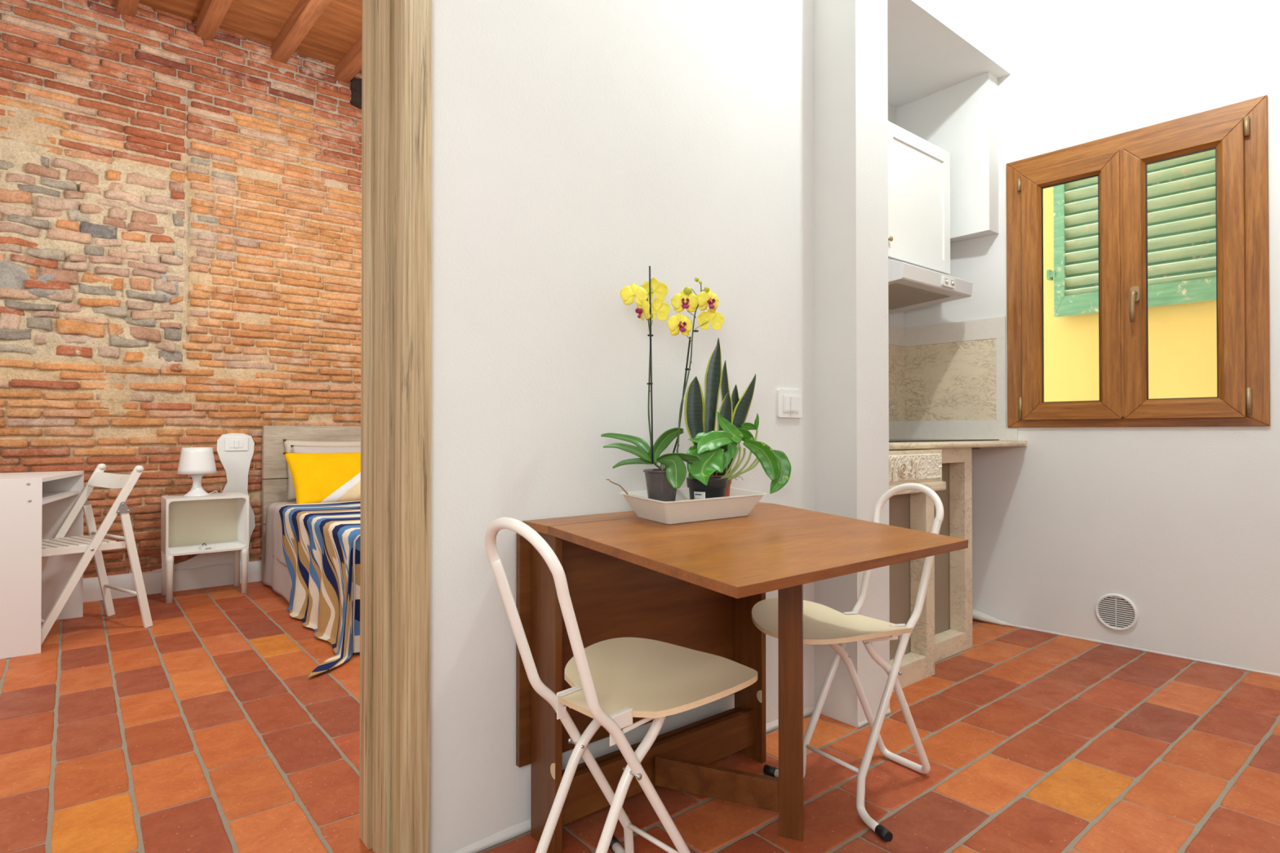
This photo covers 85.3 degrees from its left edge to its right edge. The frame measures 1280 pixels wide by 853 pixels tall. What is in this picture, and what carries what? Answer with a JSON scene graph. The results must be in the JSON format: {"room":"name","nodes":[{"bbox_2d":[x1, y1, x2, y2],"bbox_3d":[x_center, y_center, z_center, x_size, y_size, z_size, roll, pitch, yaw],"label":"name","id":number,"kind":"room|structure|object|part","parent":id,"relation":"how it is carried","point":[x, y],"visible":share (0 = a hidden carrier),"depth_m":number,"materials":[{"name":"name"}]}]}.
{"room":"kitchen dining area","nodes":[
{"label":"kitchen dining area","id":0,"kind":"room"},
{"bbox_2d":[0,0,361,578],"bbox_3d":[-2.914,-0.834,4.324,3.544,3.700,0.115,0,-1,-39],"label":"wall","id":1,"kind":"structure","parent":0,"point":[180,211],"depth_m":4.28,"materials":[{"name":"brick"}]},
{"bbox_2d":[115,0,139,17],"bbox_3d":[-1.964,-2.535,2.908,0.093,0.098,3.470,0,-1,-42],"label":"ceiling beam","id":2,"kind":"structure","parent":1,"relation":"attached to","point":[128,7],"depth_m":4.11,"materials":[{"name":"brown wood"}]},
{"bbox_2d":[83,560,261,602],"bbox_3d":[-3.037,0.945,4.187,3.200,0.141,0.078,0,-1,-39],"label":"baseboard","id":3,"kind":"structure","parent":1,"relation":"attached to","point":[218,575],"depth_m":4.30,"materials":[{"name":"white paint"}]},
{"bbox_2d":[151,433,255,571],"bbox_3d":[-2.765,0.480,4.424,0.555,0.875,0.042,0,-1,-39],"label":"trim","id":4,"kind":"structure","parent":1,"relation":"attached to","point":[236,464],"depth_m":4.50,"materials":[{"name":"white paint"}]},
{"bbox_2d":[195,0,232,40],"bbox_3d":[-1.651,-2.533,3.163,0.093,0.098,3.470,0,-1,-42],"label":"ceiling beam","id":5,"kind":"structure","parent":1,"relation":"attached to","point":[211,16],"depth_m":4.23,"materials":[{"name":"brown wood"}]},
{"bbox_2d":[224,437,248,450],"bbox_3d":[-2.618,0.113,4.510,0.130,0.086,0.015,0,-1,-39],"label":"switch","id":6,"kind":"object","parent":1,"relation":"attached to","point":[230,443],"visible":1,"depth_m":4.51,"materials":[{"name":"white plastic"}]},
{"bbox_2d":[270,0,330,63],"bbox_3d":[-1.318,-2.531,3.434,0.093,0.098,3.470,0,-1,-42],"label":"ceiling beam","id":7,"kind":"structure","parent":1,"relation":"attached to","point":[306,13],"depth_m":4.34,"materials":[{"name":"brown wood"}]},
{"bbox_2d":[333,34,362,83],"bbox_3d":[-1.001,-2.528,3.694,0.093,0.098,3.470,0,-1,-42],"label":"ceiling beam","id":8,"kind":"structure","parent":1,"relation":"attached to","point":[351,63],"depth_m":4.77,"materials":[{"name":"brown wood"}]},
{"bbox_2d":[349,77,361,107],"bbox_3d":[-1.986,-2.409,5.078,0.262,0.210,0.106,0,-1,-39],"label":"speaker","id":9,"kind":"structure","parent":1,"relation":"attached to","point":[356,82],"depth_m":4.99,"materials":[{"name":"black wood"}]},
{"bbox_2d":[138,0,362,73],"bbox_3d":[-2.332,-2.595,2.762,4.850,0.025,3.407,0,-1,-39],"label":"ceiling","id":10,"kind":"structure","parent":0,"point":[339,26],"depth_m":4.39,"materials":[{"name":"brown wood"}]},
{"bbox_2d":[429,0,814,852],"bbox_3d":[-0.012,-0.829,2.094,1.420,3.750,0.232,0,-1,-39],"label":"wall","id":11,"kind":"structure","parent":0,"point":[580,148],"depth_m":1.83,"materials":[{"name":"white paint"}]},
{"bbox_2d":[359,0,431,852],"bbox_3d":[-0.570,-0.508,1.613,0.072,3.000,0.257,0,-1,-39],"label":"door frame","id":12,"kind":"structure","parent":11,"relation":"in","point":[394,744],"depth_m":1.54,"materials":[{"name":"brown wood"}]},
{"bbox_3d":[-0.496,-0.509,1.528,0.065,3.000,0.032,0,-1,-39],"label":"casing","id":13,"kind":"part","parent":12,"relation":"part of","materials":[{"name":"brown wood"}]},
{"bbox_2d":[452,706,814,852],"bbox_3d":[0.072,0.982,1.990,1.400,0.028,0.010,0,-1,-39],"label":"baseboard","id":14,"kind":"structure","parent":11,"relation":"attached to","point":[513,831],"depth_m":1.67,"materials":[{"name":"white paint"}]},
{"bbox_2d":[776,389,802,417],"bbox_3d":[0.510,-0.077,2.353,0.124,0.094,0.018,0,-1,-39],"label":"light switch","id":15,"kind":"object","parent":11,"relation":"attached to","point":[789,402],"visible":1,"depth_m":2.34,"materials":[{"name":"white plastic"}]},
{"bbox_2d":[0,581,1279,852],"bbox_3d":[-0.245,1.044,1.873,7.200,0.100,7.626,0,-1,-39],"label":"floor","id":16,"kind":"structure","parent":0,"point":[203,728],"depth_m":2.14,"materials":[{"name":"tile"}]},
{"bbox_2d":[0,471,84,659],"bbox_3d":[-3.012,0.619,3.232,0.667,0.775,0.680,0,-1,-39],"label":"writing desk","id":17,"kind":"object","parent":16,"relation":"on","point":[34,505],"visible":0.99,"depth_m":3.07,"materials":[{"name":"white wood"}]},
{"bbox_3d":[-2.863,0.616,2.930,0.516,0.775,0.018,0,-1,-39],"label":"panel","id":18,"kind":"part","parent":17,"relation":"part of","materials":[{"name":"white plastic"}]},
{"bbox_2d":[42,490,79,504],"bbox_3d":[-3.012,0.344,3.236,0.630,0.016,0.640,0,-1,-39],"label":"shelf","id":19,"kind":"object","parent":17,"relation":"attached to","point":[48,496],"depth_m":3.46,"materials":[{"name":"white wood"}]},
{"bbox_2d":[40,463,152,645],"bbox_3d":[-2.776,0.605,3.417,0.451,0.821,0.497,0,-1,32],"label":"folding chair","id":20,"kind":"object","parent":16,"relation":"on","point":[92,544],"visible":0.81,"depth_m":3.44,"materials":[{"name":"white paint"}]},
{"bbox_3d":[-2.965,0.609,3.508,0.020,0.814,0.446,0,-1,32],"label":"long leg","id":21,"kind":"part","parent":20,"relation":"part of","materials":[{"name":"white paint"}]},
{"bbox_3d":[-2.646,0.579,3.275,0.018,0.041,0.380,0,-1,32],"label":"seat rail","id":22,"kind":"part","parent":20,"relation":"part of","materials":[{"name":"white paint"}]},
{"bbox_3d":[-2.905,0.398,3.632,0.002,0.055,0.059,0,-1,32],"label":"hinge plate","id":23,"kind":"part","parent":20,"relation":"part of","materials":[{"name":"silver metal"}]},
{"bbox_3d":[-2.861,0.711,3.675,0.020,0.605,0.144,0,-1,32],"label":"leg","id":24,"kind":"part","parent":20,"relation":"part of","materials":[{"name":"white paint"}]},
{"bbox_3d":[-2.695,0.276,3.552,0.402,0.077,0.070,0,-1,32],"label":"backrest","id":25,"kind":"part","parent":20,"relation":"part of","materials":[{"name":"white paint"}]},
{"bbox_3d":[-2.527,0.396,3.400,0.002,0.055,0.059,0,-1,32],"label":"hinge plate","id":26,"kind":"part","parent":20,"relation":"part of","materials":[{"name":"silver metal"}]},
{"bbox_3d":[-2.506,0.709,3.456,0.020,0.605,0.144,0,-1,32],"label":"leg","id":27,"kind":"part","parent":20,"relation":"part of","materials":[{"name":"white paint"}]},
{"bbox_2d":[160,492,248,603],"bbox_3d":[-2.639,0.717,4.217,0.421,0.597,0.295,0,-1,-39],"label":"bedside table","id":28,"kind":"object","parent":16,"relation":"on","point":[220,520],"visible":1,"depth_m":4.26,"materials":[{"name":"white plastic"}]},
{"bbox_3d":[-2.866,0.880,4.193,0.041,0.270,0.041,0,-1,-39],"label":"leg","id":29,"kind":"part","parent":28,"relation":"part of","materials":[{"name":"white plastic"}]},
{"bbox_3d":[-2.705,0.878,3.997,0.041,0.270,0.041,0,-1,-39],"label":"leg","id":30,"kind":"part","parent":28,"relation":"part of","materials":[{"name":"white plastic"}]},
{"bbox_2d":[177,447,217,496],"bbox_3d":[-2.669,0.272,4.202,0.219,0.290,0.204,0,-1,-39],"label":"table lamp","id":31,"kind":"object","parent":28,"relation":"on","point":[196,462],"visible":1,"depth_m":4.14,"materials":[{"name":"white plastic"}]},
{"bbox_3d":[-2.675,0.205,4.198,0.204,0.156,0.204,0,-1,-39],"label":"lamp shade","id":32,"kind":"part","parent":31,"relation":"part of","materials":[{"name":"white fabric"}]},
{"bbox_2d":[199,543,214,550],"bbox_3d":[-2.591,0.717,4.155,0.061,0.034,0.072,0,-1,39],"label":"gadget","id":33,"kind":"object","parent":28,"relation":"on","point":[205,547],"visible":1,"depth_m":4.13,"materials":[{"name":"plastic"}]},
{"bbox_3d":[-2.572,0.882,4.434,0.041,0.270,0.041,0,-1,-39],"label":"leg","id":34,"kind":"part","parent":28,"relation":"part of","materials":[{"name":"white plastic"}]},
{"bbox_3d":[-2.411,0.881,4.237,0.041,0.270,0.041,0,-1,-39],"label":"leg","id":35,"kind":"part","parent":28,"relation":"part of","materials":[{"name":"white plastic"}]},
{"bbox_2d":[261,425,360,582],"bbox_3d":[-1.464,0.503,4.137,1.032,1.024,1.988,0,-1,-39],"label":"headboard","id":36,"kind":"object","parent":16,"relation":"on","point":[274,464],"visible":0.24,"depth_m":4.61,"materials":[{"name":"grey wood"}]},
{"bbox_3d":[-2.077,0.834,4.884,1.032,0.376,0.050,0,-1,-39],"label":"headboard","id":37,"kind":"part","parent":36,"relation":"part of","materials":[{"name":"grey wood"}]},
{"bbox_3d":[-2.077,0.496,4.888,1.032,0.290,0.050,0,-1,-39],"label":"headboard","id":38,"kind":"part","parent":36,"relation":"part of","materials":[{"name":"grey wood"}]},
{"bbox_2d":[262,501,359,651],"bbox_3d":[-1.474,0.740,4.044,0.943,0.517,1.820,0,-1,-39],"label":"sheet","id":39,"kind":"object","parent":36,"relation":"on","point":[276,575],"visible":0.1,"depth_m":4.21,"materials":[{"name":"beige fabric"}]},
{"bbox_2d":[272,502,296,566],"bbox_3d":[-1.746,0.640,4.370,0.936,0.326,0.489,0,-1,-39],"label":"sheet","id":40,"kind":"object","parent":39,"relation":"on","point":[277,522],"visible":0.15,"depth_m":4.15,"materials":[{"name":"beige fabric"}]},
{"bbox_2d":[282,452,360,503],"bbox_3d":[-1.895,0.329,4.549,0.740,0.327,0.294,0,-1,-42],"label":"pillow","id":41,"kind":"object","parent":40,"relation":"on","point":[317,477],"visible":0.67,"depth_m":4.40,"materials":[{"name":"yellow fabric"}]},
{"bbox_2d":[279,500,360,678],"bbox_3d":[-1.369,0.731,3.722,1.149,0.540,1.592,0,-1,-39],"label":"quilt","id":42,"kind":"object","parent":39,"relation":"on","point":[318,538],"visible":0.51,"depth_m":3.35,"materials":[{"name":"multicoloured fabric"}]},
{"bbox_2d":[290,444,360,453],"bbox_3d":[-1.970,0.300,4.721,0.702,0.353,0.202,0,-1,-39],"label":"pillow","id":43,"kind":"object","parent":39,"relation":"on","point":[295,449],"visible":0.07,"depth_m":4.66,"materials":[{"name":"white fabric"}]},
{"bbox_3d":[-2.077,0.172,4.890,1.032,0.348,0.050,0,-1,-39],"label":"headboard","id":44,"kind":"part","parent":36,"relation":"part of","materials":[{"name":"grey wood"}]},
{"bbox_2d":[283,439,360,501],"bbox_3d":[-2.049,0.286,4.786,0.723,0.399,0.159,0,-1,-38],"label":"pillow","id":45,"kind":"object","parent":36,"relation":"on","point":[291,492],"visible":0.14,"depth_m":4.66,"materials":[{"name":"white fabric"}]},
{"bbox_2d":[484,517,757,852],"bbox_3d":[-0.025,0.578,1.420,0.588,0.829,0.417,0,-1,-43],"label":"folding chair","id":46,"kind":"object","parent":16,"relation":"on","point":[614,682],"visible":1,"depth_m":1.38,"materials":[{"name":"beige metal"}]},
{"bbox_3d":[-0.100,0.772,1.348,0.291,0.436,0.171,0,-1,-43],"label":"leg frame","id":47,"kind":"part","parent":46,"relation":"part of","materials":[{"name":"beige paint"}]},
{"bbox_3d":[0.040,0.530,1.481,0.410,0.052,0.400,0,-1,-43],"label":"seat","id":48,"kind":"part","parent":46,"relation":"part of","materials":[{"name":"beige laminate"}]},
{"bbox_2d":[515,502,968,852],"bbox_3d":[0.240,0.612,1.670,0.819,0.762,0.713,0,-1,-39],"label":"table","id":49,"kind":"object","parent":16,"relation":"on","point":[694,585],"visible":0.85,"depth_m":1.68,"materials":[{"name":"brown wood"}]},
{"bbox_3d":[-0.223,0.622,1.652,0.019,0.741,0.110,0,-1,-39],"label":"panel","id":50,"kind":"part","parent":49,"relation":"part of","materials":[{"name":"brown wood"}]},
{"bbox_3d":[0.026,0.294,1.917,0.698,0.081,0.016,0,-1,-39],"label":"rail","id":51,"kind":"part","parent":49,"relation":"part of","materials":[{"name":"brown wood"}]},
{"bbox_3d":[0.035,0.902,1.900,0.698,0.095,0.016,0,-1,-39],"label":"rail","id":52,"kind":"part","parent":49,"relation":"part of","materials":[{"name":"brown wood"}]},
{"bbox_3d":[0.065,0.897,1.864,0.698,0.104,0.018,0,-1,-39],"label":"rail","id":53,"kind":"part","parent":49,"relation":"part of","materials":[{"name":"brown wood"}]},
{"bbox_2d":[619,487,766,524],"bbox_3d":[0.145,0.204,1.828,0.372,0.069,0.184,0,-1,-39],"label":"tray","id":54,"kind":"object","parent":49,"relation":"on","point":[740,502],"visible":0.87,"depth_m":1.75,"materials":[{"name":"white ceramic"}]},
{"bbox_2d":[600,266,724,501],"bbox_3d":[0.058,-0.090,1.734,0.317,0.626,0.148,0,-1,0],"label":"potted orchid","id":55,"kind":"object","parent":54,"relation":"in","point":[663,482],"visible":0.99,"depth_m":1.74,"materials":[{"name":"plant"}]},
{"bbox_3d":[-0.015,-0.333,1.744,0.071,0.057,0.015,0,-1,-7],"label":"flower","id":56,"kind":"part","parent":55,"relation":"part of","materials":[{"name":"yellow plant"}]},
{"bbox_3d":[0.008,-0.298,1.751,0.018,0.057,0.071,0,-1,-25],"label":"flower","id":57,"kind":"part","parent":55,"relation":"part of","materials":[{"name":"yellow plant"}]},
{"bbox_3d":[0.036,-0.348,1.762,0.072,0.058,0.014,0,-1,1],"label":"flower","id":58,"kind":"part","parent":55,"relation":"part of","materials":[{"name":"yellow plant"}]},
{"bbox_3d":[0.042,-0.297,1.759,0.071,0.058,0.010,0,-1,-6],"label":"flower","id":59,"kind":"part","parent":55,"relation":"part of","materials":[{"name":"yellow plant"}]},
{"bbox_3d":[0.055,0.167,1.758,0.088,0.112,0.088,0,-1,-39],"label":"pot","id":60,"kind":"part","parent":55,"relation":"part of","materials":[{"name":"plastic"}]},
{"bbox_3d":[0.061,0.099,1.757,0.024,0.036,0.025,0,-1,-39],"label":"crown","id":61,"kind":"part","parent":55,"relation":"part of","materials":[{"name":"green plant"}]},
{"bbox_3d":[0.101,-0.257,1.741,0.071,0.059,0.010,0,-1,-24],"label":"flower","id":62,"kind":"part","parent":55,"relation":"part of","materials":[{"name":"yellow plant"}]},
{"bbox_3d":[0.114,-0.318,1.756,0.071,0.058,0.010,0,-1,1],"label":"flower","id":63,"kind":"part","parent":55,"relation":"part of","materials":[{"name":"yellow plant"}]},
{"bbox_3d":[0.173,-0.320,1.752,0.071,0.057,0.013,0,-1,-33],"label":"flower","id":64,"kind":"part","parent":55,"relation":"part of","materials":[{"name":"yellow plant"}]},
{"bbox_3d":[0.180,-0.275,1.774,0.072,0.057,0.010,0,-1,-9],"label":"flower","id":65,"kind":"part","parent":55,"relation":"part of","materials":[{"name":"yellow plant"}]},
{"bbox_2d":[686,476,728,499],"bbox_3d":[0.177,0.181,1.827,0.109,0.094,0.109,0,-1,-39],"label":"pot","id":66,"kind":"object","parent":54,"relation":"on","point":[716,486],"depth_m":1.79,"materials":[{"name":"black plastic"}]},
{"bbox_2d":[684,337,755,497],"bbox_3d":[0.224,-0.008,1.924,0.208,0.469,0.073,0,-1,-2],"label":"potted snake plant","id":67,"kind":"object","parent":54,"relation":"in","point":[700,416],"visible":0.63,"depth_m":1.91,"materials":[{"name":"green plant"}]},
{"bbox_3d":[0.219,0.180,1.922,0.072,0.092,0.072,0,-1,-39],"label":"pot","id":68,"kind":"part","parent":67,"relation":"part of","materials":[{"name":"plastic"}]},
{"bbox_2d":[686,411,791,499],"bbox_3d":[0.248,0.095,1.847,0.321,0.267,0.144,0,-1,-29],"label":"potted plant","id":69,"kind":"object","parent":54,"relation":"on","point":[775,464],"visible":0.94,"depth_m":1.83,"materials":[{"name":"green plant"}]},
{"bbox_3d":[0.236,0.095,1.835,0.061,0.099,0.006,0,-1,-9],"label":"stem","id":70,"kind":"part","parent":69,"relation":"part of","materials":[{"name":"green plant"}]},
{"bbox_3d":[0.242,0.099,1.838,0.059,0.091,0.010,0,-1,-21],"label":"stem","id":71,"kind":"part","parent":69,"relation":"part of","materials":[{"name":"green plant"}]},
{"bbox_3d":[0.252,0.101,1.842,0.070,0.087,0.013,0,-1,-26],"label":"stem","id":72,"kind":"part","parent":69,"relation":"part of","materials":[{"name":"green plant"}]},
{"bbox_3d":[0.275,0.114,1.859,0.100,0.063,0.007,0,-1,-24],"label":"stem","id":73,"kind":"part","parent":69,"relation":"part of","materials":[{"name":"green plant"}]},
{"bbox_3d":[0.282,0.076,1.879,0.138,0.140,0.023,0,-1,-42],"label":"stem","id":74,"kind":"part","parent":69,"relation":"part of","materials":[{"name":"green plant"}]},
{"bbox_3d":[0.295,0.105,1.868,0.136,0.081,0.009,0,-1,-26],"label":"stem","id":75,"kind":"part","parent":69,"relation":"part of","materials":[{"name":"green plant"}]},
{"bbox_3d":[0.333,0.626,2.105,0.019,0.741,0.110,0,-1,-39],"label":"panel","id":76,"kind":"part","parent":49,"relation":"part of","materials":[{"name":"brown wood"}]},
{"bbox_3d":[0.366,0.632,1.686,0.057,0.722,0.020,0,-1,21],"label":"gate leg","id":77,"kind":"part","parent":49,"relation":"part of","materials":[{"name":"brown wood"}]},
{"bbox_2d":[751,483,943,842],"bbox_3d":[0.583,0.583,1.906,0.588,0.829,0.417,0,-1,-35],"label":"folding chair","id":78,"kind":"object","parent":16,"relation":"on","point":[823,624],"visible":0.93,"depth_m":1.91,"materials":[{"name":"beige metal"}]},
{"bbox_3d":[0.509,0.527,1.855,0.410,0.065,0.400,0,-1,-35],"label":"seat","id":79,"kind":"part","parent":78,"relation":"part of","materials":[{"name":"beige laminate"}]},
{"bbox_3d":[0.667,0.777,1.962,0.291,0.436,0.171,0,-1,-35],"label":"leg frame","id":80,"kind":"part","parent":78,"relation":"part of","materials":[{"name":"beige paint"}]},
{"bbox_2d":[888,447,972,693],"bbox_3d":[1.144,0.548,2.869,0.963,0.910,0.174,0,-1,-39],"label":"base cabinet","id":81,"kind":"object","parent":16,"relation":"on","point":[943,629],"depth_m":2.82,"materials":[{"name":"stone"}]},
{"bbox_3d":[0.953,0.542,2.720,0.478,0.880,0.013,0,-1,-39],"label":"infill panel","id":82,"kind":"part","parent":81,"relation":"part of","materials":[{"name":"beige stone"}]},
{"bbox_3d":[1.002,0.161,2.722,0.553,0.133,0.088,0,-1,-39],"label":"carved panel","id":83,"kind":"part","parent":81,"relation":"part of","materials":[{"name":"beige stone"}]},
{"bbox_3d":[1.011,0.242,2.719,0.563,0.036,0.102,0,-1,-39],"label":"moulding","id":84,"kind":"part","parent":81,"relation":"part of","materials":[{"name":"beige stone"}]},
{"bbox_3d":[1.146,0.580,2.821,0.064,0.675,0.070,0,-1,-39],"label":"post","id":85,"kind":"part","parent":81,"relation":"part of","materials":[{"name":"beige stone"}]},
{"bbox_3d":[1.273,0.545,3.078,0.430,0.880,0.013,0,-1,-39],"label":"infill panel","id":86,"kind":"part","parent":81,"relation":"part of","materials":[{"name":"beige stone"}]},
{"bbox_2d":[888,440,1026,449],"bbox_3d":[1.166,0.082,3.243,1.464,0.027,0.648,0,-1,-39],"label":"countertop","id":87,"kind":"structure","parent":81,"relation":"on","point":[956,444],"depth_m":2.97,"materials":[{"name":"stone"}]},
{"bbox_2d":[888,438,999,449],"bbox_3d":[1.262,0.085,3.340,1.060,0.044,0.540,0,-1,-39],"label":"cooktop","id":88,"kind":"object","parent":87,"relation":"in","point":[901,440],"visible":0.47,"depth_m":3.25,"materials":[{"name":"black glass"}]},
{"bbox_3d":[1.246,0.066,3.360,1.060,0.006,0.490,0,-1,-39],"label":"glass plate","id":89,"kind":"part","parent":88,"relation":"part of","materials":[{"name":"glass"}]},
{"bbox_3d":[1.468,0.545,3.180,0.068,0.767,0.072,0,-1,-39],"label":"post","id":90,"kind":"part","parent":81,"relation":"part of","materials":[{"name":"beige stone"}]},
{"bbox_2d":[813,0,889,728],"bbox_3d":[0.668,-0.825,2.538,0.195,3.750,0.405,0,-1,-39],"label":"wall","id":91,"kind":"structure","parent":0,"point":[851,87],"depth_m":2.38,"materials":[{"name":"white paint"}]},
{"bbox_2d":[857,708,890,728],"bbox_3d":[0.798,0.990,2.362,0.195,0.017,0.005,0,-1,-39],"label":"baseboard","id":92,"kind":"structure","parent":91,"relation":"attached to","point":[860,724],"depth_m":2.33,"materials":[{"name":"white paint"}]},
{"bbox_2d":[888,103,903,450],"bbox_3d":[0.900,-0.816,3.530,2.050,3.750,0.120,0,-1,-39],"label":"wall","id":93,"kind":"structure","parent":0,"point":[896,319],"depth_m":3.88,"materials":[{"name":"white paint"}]},
{"bbox_2d":[888,324,905,439],"bbox_3d":[0.975,-0.245,3.502,1.336,0.632,0.010,0,-1,-39],"label":"backsplash","id":94,"kind":"structure","parent":93,"relation":"attached to","point":[895,334],"depth_m":3.87,"materials":[{"name":"stone"}]},
{"bbox_3d":[0.974,-0.244,3.503,1.336,0.419,0.008,0,-1,-39],"label":"marble panel","id":95,"kind":"part","parent":94,"relation":"part of","materials":[{"name":"beige stone"}]},
{"bbox_2d":[888,120,950,275],"bbox_3d":[1.270,-1.102,3.522,0.602,0.634,0.360,0,-1,-39],"label":"upper cabinet","id":96,"kind":"object","parent":93,"relation":"attached to","point":[919,170],"visible":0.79,"depth_m":3.40,"materials":[{"name":"white paint"}]},
{"bbox_3d":[1.155,-0.866,3.208,0.024,0.024,0.022,0,-1,-39],"label":"knob","id":97,"kind":"part","parent":96,"relation":"part of","materials":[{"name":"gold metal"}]},
{"bbox_2d":[888,258,973,313],"bbox_3d":[1.287,-0.705,3.462,0.652,0.156,0.468,0,-1,-39],"label":"range hood","id":98,"kind":"object","parent":93,"relation":"attached to","point":[910,286],"visible":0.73,"depth_m":3.33,"materials":[{"name":"white metal"}]},
{"bbox_3d":[1.480,-0.693,3.338,0.117,0.047,0.013,0,-1,-39],"label":"control panel","id":99,"kind":"part","parent":98,"relation":"part of","materials":[{"name":"white plastic"}]},
{"bbox_2d":[887,0,1010,107],"bbox_3d":[1.121,-2.223,3.312,1.700,0.860,0.618,0,-1,-39],"label":"soffit","id":100,"kind":"structure","parent":93,"relation":"attached to","point":[934,46],"depth_m":3.36,"materials":[{"name":"white paint"}]},
{"bbox_2d":[903,0,1279,673],"bbox_3d":[3.206,-0.827,2.338,0.301,3.750,4.820,0,-1,-43],"label":"wall","id":101,"kind":"structure","parent":0,"point":[1182,524],"depth_m":3.16,"materials":[{"name":"white paint"}]},
{"bbox_2d":[896,71,999,243],"bbox_3d":[1.681,-1.393,3.781,0.230,0.810,0.528,0,-1,-39],"label":"trim","id":102,"kind":"structure","parent":101,"relation":"attached to","point":[961,119],"depth_m":3.59,"materials":[{"name":"white paint"}]},
{"bbox_2d":[904,316,1017,440],"bbox_3d":[1.694,-0.243,3.713,0.010,0.632,0.593,0,-1,-43],"label":"backsplash","id":103,"kind":"structure","parent":101,"relation":"attached to","point":[955,379],"depth_m":3.71,"materials":[{"name":"stone"}]},
{"bbox_3d":[1.662,-0.242,3.748,0.008,0.419,0.492,0,-1,-43],"label":"marble panel","id":104,"kind":"part","parent":103,"relation":"part of","materials":[{"name":"beige stone"}]},
{"bbox_2d":[972,608,1014,626],"bbox_3d":[1.781,0.974,3.571,0.052,0.069,0.255,0,-1,-43],"label":"trim","id":105,"kind":"structure","parent":101,"relation":"attached to","point":[976,615],"depth_m":3.56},
{"bbox_2d":[1094,593,1137,631],"bbox_3d":[2.182,0.851,3.185,0.014,0.169,0.169,0,-1,-43],"label":"air vent","id":106,"kind":"object","parent":101,"relation":"in","point":[1117,612],"visible":1,"depth_m":3.18,"materials":[{"name":"white plastic"}]},
{"bbox_2d":[972,617,1279,676],"bbox_3d":[2.279,0.999,3.083,0.004,0.013,1.800,0,-1,-43],"label":"baseboard","id":107,"kind":"structure","parent":101,"relation":"attached to","point":[1017,626],"depth_m":3.09,"materials":[{"name":"white paint"}]},
{"bbox_2d":[1006,94,1270,427],"bbox_3d":[2.198,-0.669,3.166,0.150,1.343,0.990,0,-1,-43],"label":"window","id":108,"kind":"structure","parent":101,"relation":"in","point":[1237,132],"depth_m":3.11,"materials":[{"name":"brown wood"}]},
{"bbox_3d":[2.050,-0.646,3.316,0.032,1.226,0.414,0,-1,-43],"label":"sash","id":109,"kind":"part","parent":108,"relation":"part of","materials":[{"name":"brown wood"}]},
{"bbox_3d":[2.195,-0.535,3.092,0.045,0.143,0.022,0,-1,-43],"label":"handle","id":110,"kind":"part","parent":108,"relation":"part of","materials":[{"name":"gold metal"}]},
{"bbox_3d":[2.342,-0.648,3.006,0.032,1.226,0.415,0,-1,-43],"label":"sash","id":111,"kind":"part","parent":108,"relation":"part of","materials":[{"name":"brown wood"}]},
{"label":"outside","id":112,"kind":"structure","parent":0,"visible":0},
{"bbox_2d":[1043,186,1217,401],"bbox_3d":[3.462,-0.636,4.005,0.202,5.700,7.500,0,-1,-43],"label":"wall","id":113,"kind":"structure","parent":112,"point":[1183,337],"depth_m":4.24,"materials":[{"name":"yellow paint"}]},
{"bbox_2d":[1046,149,1216,317],"bbox_3d":[3.020,-1.396,4.258,0.085,1.350,0.934,0,-1,-43],"label":"window shutter","id":114,"kind":"object","parent":113,"relation":"attached to","point":[1181,191],"visible":0.34,"depth_m":4.15,"materials":[{"name":"green paint"}]}
]}

